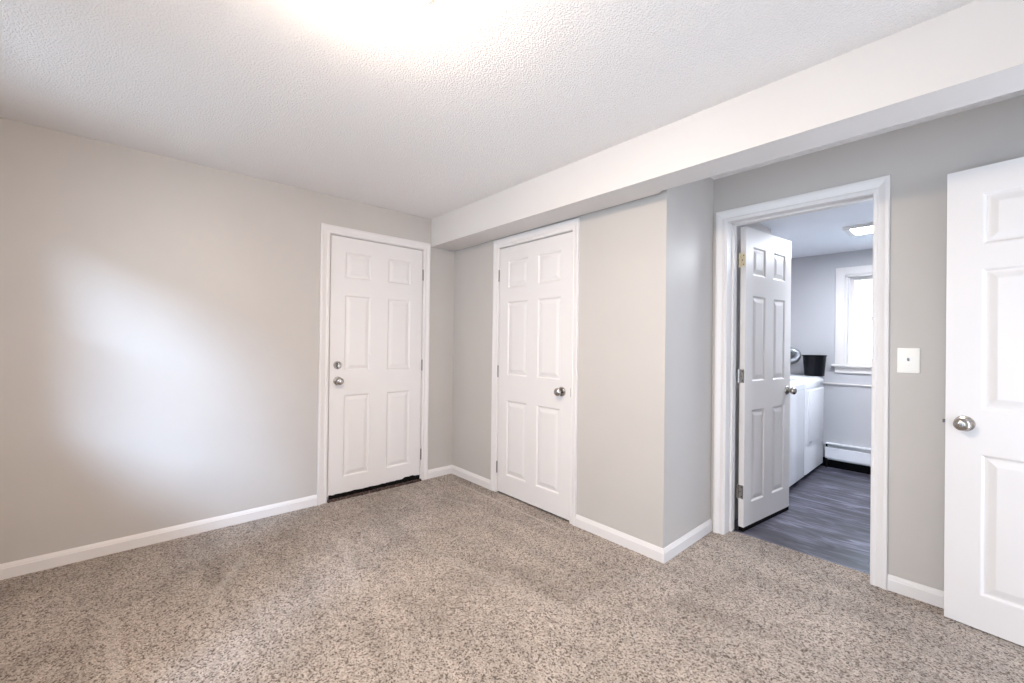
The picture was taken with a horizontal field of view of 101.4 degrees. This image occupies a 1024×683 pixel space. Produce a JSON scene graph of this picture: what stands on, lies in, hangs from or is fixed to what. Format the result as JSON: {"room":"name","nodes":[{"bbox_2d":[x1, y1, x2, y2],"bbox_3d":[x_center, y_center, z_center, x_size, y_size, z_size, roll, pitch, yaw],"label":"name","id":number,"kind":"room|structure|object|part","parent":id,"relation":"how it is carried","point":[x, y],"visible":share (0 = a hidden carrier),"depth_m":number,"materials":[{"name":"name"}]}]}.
{"room":"empty basement room","nodes":[
{"label":"empty basement room","id":0,"kind":"room"},
{"bbox_2d":[0,117,454,563],"bbox_3d":[-1.510,0.104,3.188,4.030,2.438,0.140,1,0,-42],"label":"wall","id":1,"kind":"structure","parent":0,"point":[159,315],"depth_m":2.51,"materials":[{"name":"beige paint"}]},
{"bbox_2d":[0,495,316,579],"bbox_3d":[-2.162,1.174,2.505,1.892,0.077,0.013,1,0,-42],"label":"baseboard","id":2,"kind":"structure","parent":1,"relation":"attached to","point":[64,557],"depth_m":2.48,"materials":[{"name":"white paint"}]},
{"bbox_2d":[317,223,430,504],"bbox_3d":[-1.143,0.172,3.508,0.941,2.114,0.158,1,0,-42],"label":"door frame","id":3,"kind":"structure","parent":1,"relation":"attached to","point":[326,229],"depth_m":3.19,"materials":[{"name":"white paint"}]},
{"bbox_2d":[327,479,421,502],"bbox_3d":[-1.146,1.224,3.498,0.796,0.030,0.159,1,0,-42],"label":"threshold","id":4,"kind":"object","parent":1,"relation":"in","point":[415,480],"depth_m":3.41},
{"bbox_2d":[327,235,423,499],"bbox_3d":[-1.089,0.205,3.462,0.800,2.033,0.104,1,0,-42],"label":"door","id":5,"kind":"structure","parent":1,"relation":"in","point":[376,363],"depth_m":3.43,"materials":[{"name":"white paint"}]},
{"bbox_3d":[-1.323,0.305,3.218,0.057,0.057,0.056,1,0,-42],"label":"knob","id":6,"kind":"part","parent":5,"relation":"part of","materials":[{"name":"silver metal"}]},
{"bbox_2d":[0,465,1023,682],"bbox_3d":[0.847,1.299,2.426,6.260,0.100,4.440,1,0,-42],"label":"floor","id":7,"kind":"structure","parent":0,"point":[449,578],"depth_m":1.95,"materials":[{"name":"beige carpet"}]},
{"bbox_2d":[789,378,804,487],"bbox_3d":[2.235,0.774,3.924,0.665,1.035,0.696,1,0,-42],"label":"washing machine","id":8,"kind":"object","parent":7,"relation":"on","point":[797,401],"visible":0.12,"depth_m":3.73,"materials":[{"name":"white metal"}]},
{"bbox_2d":[790,374,823,479],"bbox_3d":[2.758,0.782,4.387,0.683,1.035,0.708,1,0,-42],"label":"dryer","id":9,"kind":"object","parent":7,"relation":"on","point":[814,385],"visible":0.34,"depth_m":4.08,"materials":[{"name":"white metal"}]},
{"bbox_2d":[802,355,826,375],"bbox_3d":[3.159,0.250,4.383,0.216,0.217,0.216,1,0,-42],"label":"waste bin","id":10,"kind":"object","parent":9,"relation":"on","point":[814,365],"visible":0.99,"depth_m":4.31,"materials":[{"name":"black plastic"}]},
{"bbox_3d":[3.001,0.720,4.141,0.543,0.505,0.016,1,0,-42],"label":"door","id":11,"kind":"part","parent":9,"relation":"part of","materials":[{"name":"white metal"}]},
{"bbox_2d":[0,0,1023,218],"bbox_3d":[-0.167,-1.155,1.614,3.889,0.100,4.265,1,0,-42],"label":"ceiling","id":12,"kind":"structure","parent":0,"point":[437,108],"depth_m":1.74,"materials":[{"name":"white paint"}]},
{"bbox_2d":[431,0,1023,250],"bbox_3d":[0.698,-0.972,2.394,0.257,0.258,3.985,1,0,-42],"label":"ceiling beam","id":13,"kind":"structure","parent":12,"relation":"attached to","point":[971,53],"depth_m":1.72,"materials":[{"name":"white paint"}]},
{"bbox_2d":[452,177,713,547],"bbox_3d":[0.391,0.128,3.378,0.629,2.438,2.123,1,0,-42],"label":"wall","id":14,"kind":"structure","parent":0,"point":[646,263],"depth_m":2.62,"materials":[{"name":"beige paint"}]},
{"bbox_2d":[428,465,490,489],"bbox_3d":[-0.467,1.199,3.642,0.267,0.077,0.592,1,0,-42],"label":"baseboard","id":15,"kind":"structure","parent":14,"relation":"attached to","point":[479,480],"depth_m":3.79,"materials":[{"name":"white paint"}]},
{"bbox_2d":[496,232,572,519],"bbox_3d":[0.135,0.235,3.173,0.100,1.992,0.787,1,0,-42],"label":"door","id":16,"kind":"structure","parent":14,"relation":"in","point":[535,277],"depth_m":3.14,"materials":[{"name":"white paint"}]},
{"bbox_3d":[0.324,0.352,2.928,0.056,0.057,0.057,1,0,-42],"label":"knob","id":17,"kind":"part","parent":16,"relation":"part of","materials":[{"name":"silver metal"}]},
{"bbox_2d":[490,218,579,525],"bbox_3d":[0.183,0.202,3.214,0.138,2.084,0.904,1,0,-42],"label":"door frame","id":18,"kind":"structure","parent":14,"relation":"attached to","point":[574,224],"depth_m":2.98,"materials":[{"name":"white paint"}]},
{"bbox_2d":[575,514,711,563],"bbox_3d":[0.879,1.212,2.808,0.642,0.077,0.638,1,0,-42],"label":"baseboard","id":19,"kind":"structure","parent":14,"relation":"attached to","point":[662,555],"depth_m":2.56,"materials":[{"name":"white paint"}]},
{"bbox_2d":[734,222,770,519],"bbox_3d":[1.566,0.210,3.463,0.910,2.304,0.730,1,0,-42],"label":"door frame","id":20,"kind":"structure","parent":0,"point":[758,226],"depth_m":3.03,"materials":[{"name":"white paint"}]},
{"bbox_2d":[736,226,796,531],"bbox_3d":[1.833,0.256,3.025,0.703,2.053,0.164,1,0,-35],"label":"door","id":21,"kind":"structure","parent":20,"relation":"in","point":[763,375],"depth_m":2.98,"materials":[{"name":"white paint"}]},
{"bbox_3d":[2.101,0.369,3.146,0.057,0.057,0.056,1,0,-35],"label":"knob","id":22,"kind":"part","parent":21,"relation":"part of","materials":[{"name":"silver metal"}]},
{"bbox_2d":[759,201,872,258],"bbox_3d":[2.887,-0.978,3.198,2.530,0.100,3.080,1,0,-42],"label":"ceiling","id":23,"kind":"structure","parent":0,"point":[819,232],"depth_m":3.52,"materials":[{"name":"paint"}]},
{"bbox_2d":[842,222,872,236],"bbox_3d":[2.946,-0.913,3.332,0.300,0.026,0.460,1,0,-42],"label":"recessed light","id":24,"kind":"object","parent":23,"relation":"in","point":[867,228],"visible":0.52,"depth_m":3.39,"materials":[{"name":"white paint"}]},
{"bbox_2d":[790,249,872,456],"bbox_3d":[3.760,0.239,3.992,0.140,2.304,3.080,1,0,-42],"label":"wall","id":25,"kind":"structure","parent":0,"point":[847,408],"depth_m":4.38,"materials":[{"name":"grey paint"}]},
{"bbox_2d":[790,347,800,363],"bbox_3d":[2.904,0.151,4.749,0.625,0.203,0.136,1,0,39],"label":"vent duct","id":26,"kind":"object","parent":25,"relation":"attached to","point":[797,354],"visible":0.27,"depth_m":4.54,"materials":[{"name":"silver metal"}]},
{"bbox_2d":[820,457,870,474],"bbox_3d":[3.693,1.262,3.939,0.006,0.095,2.880,1,0,-42],"label":"trim","id":27,"kind":"structure","parent":25,"relation":"attached to","point":[831,463],"depth_m":4.25,"materials":[{"name":"black"}]},
{"bbox_2d":[825,442,870,466],"bbox_3d":[3.887,1.183,3.686,0.060,0.256,1.845,1,0,-42],"label":"baseboard heater","id":28,"kind":"object","parent":25,"relation":"attached to","point":[833,451],"visible":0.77,"depth_m":4.22,"materials":[{"name":"metal"}]},
{"bbox_2d":[824,382,871,386],"bbox_3d":[3.700,0.439,3.939,0.016,0.015,2.880,1,0,-42],"label":"trim","id":29,"kind":"structure","parent":25,"relation":"attached to","point":[824,382],"depth_m":4.24,"materials":[{"name":"white paint"}]},
{"bbox_2d":[831,265,872,373],"bbox_3d":[3.681,-0.214,4.053,0.188,1.078,0.928,1,0,-42],"label":"window","id":30,"kind":"structure","parent":25,"relation":"in","point":[846,277],"depth_m":4.29,"materials":[{"name":"white paint"}]},
{"bbox_3d":[3.631,0.249,4.011,0.068,0.025,0.928,1,0,-42],"label":"sill","id":31,"kind":"part","parent":30,"relation":"part of","materials":[{"name":"white paint"}]},
{"bbox_3d":[3.698,-0.009,4.070,0.030,0.474,0.680,1,0,-42],"label":"sash","id":32,"kind":"part","parent":30,"relation":"part of","materials":[{"name":"white paint"}]},
{"bbox_3d":[3.731,-0.434,4.096,0.030,0.450,0.680,1,0,-42],"label":"sash","id":33,"kind":"part","parent":30,"relation":"part of","materials":[{"name":"white paint"}]},
{"bbox_2d":[710,95,1023,590],"bbox_3d":[1.354,0.138,2.898,0.161,2.438,4.125,1,0,-42],"label":"wall","id":34,"kind":"structure","parent":0,"point":[918,158],"depth_m":2.07,"materials":[{"name":"beige paint"}]},
{"bbox_2d":[713,175,890,589],"bbox_3d":[1.691,0.209,2.511,0.181,2.121,0.862,1,0,-42],"label":"door frame","id":35,"kind":"structure","parent":34,"relation":"attached to","point":[880,187],"depth_m":2.40,"materials":[{"name":"white paint"}]},
{"bbox_2d":[897,348,919,373],"bbox_3d":[1.966,0.095,2.081,0.024,0.126,0.084,1,0,-42],"label":"light switch","id":36,"kind":"object","parent":34,"relation":"attached to","point":[908,359],"visible":1,"depth_m":2.08,"materials":[{"name":"white plastic"}]},
{"bbox_2d":[887,574,943,608],"bbox_3d":[2.182,1.224,1.721,0.159,0.077,0.977,1,0,-42],"label":"baseboard","id":37,"kind":"structure","parent":34,"relation":"attached to","point":[911,589],"depth_m":2.05,"materials":[{"name":"white paint"}]},
{"bbox_3d":[1.191,0.124,0.069,3.869,2.438,0.140,1,0,-42],"label":"wall","id":38,"kind":"structure","parent":0,"visible":0},
{"bbox_2d":[943,157,1023,646],"bbox_3d":[2.216,0.245,1.617,0.171,2.022,0.783,1,0,-35],"label":"door","id":39,"kind":"structure","parent":38,"relation":"in","point":[984,419],"depth_m":1.82,"materials":[{"name":"white paint"}]},
{"bbox_3d":[1.988,0.365,1.850,0.056,0.057,0.057,1,0,-35],"label":"knob","id":40,"kind":"part","parent":39,"relation":"part of","materials":[{"name":"silver metal"}]}
]}

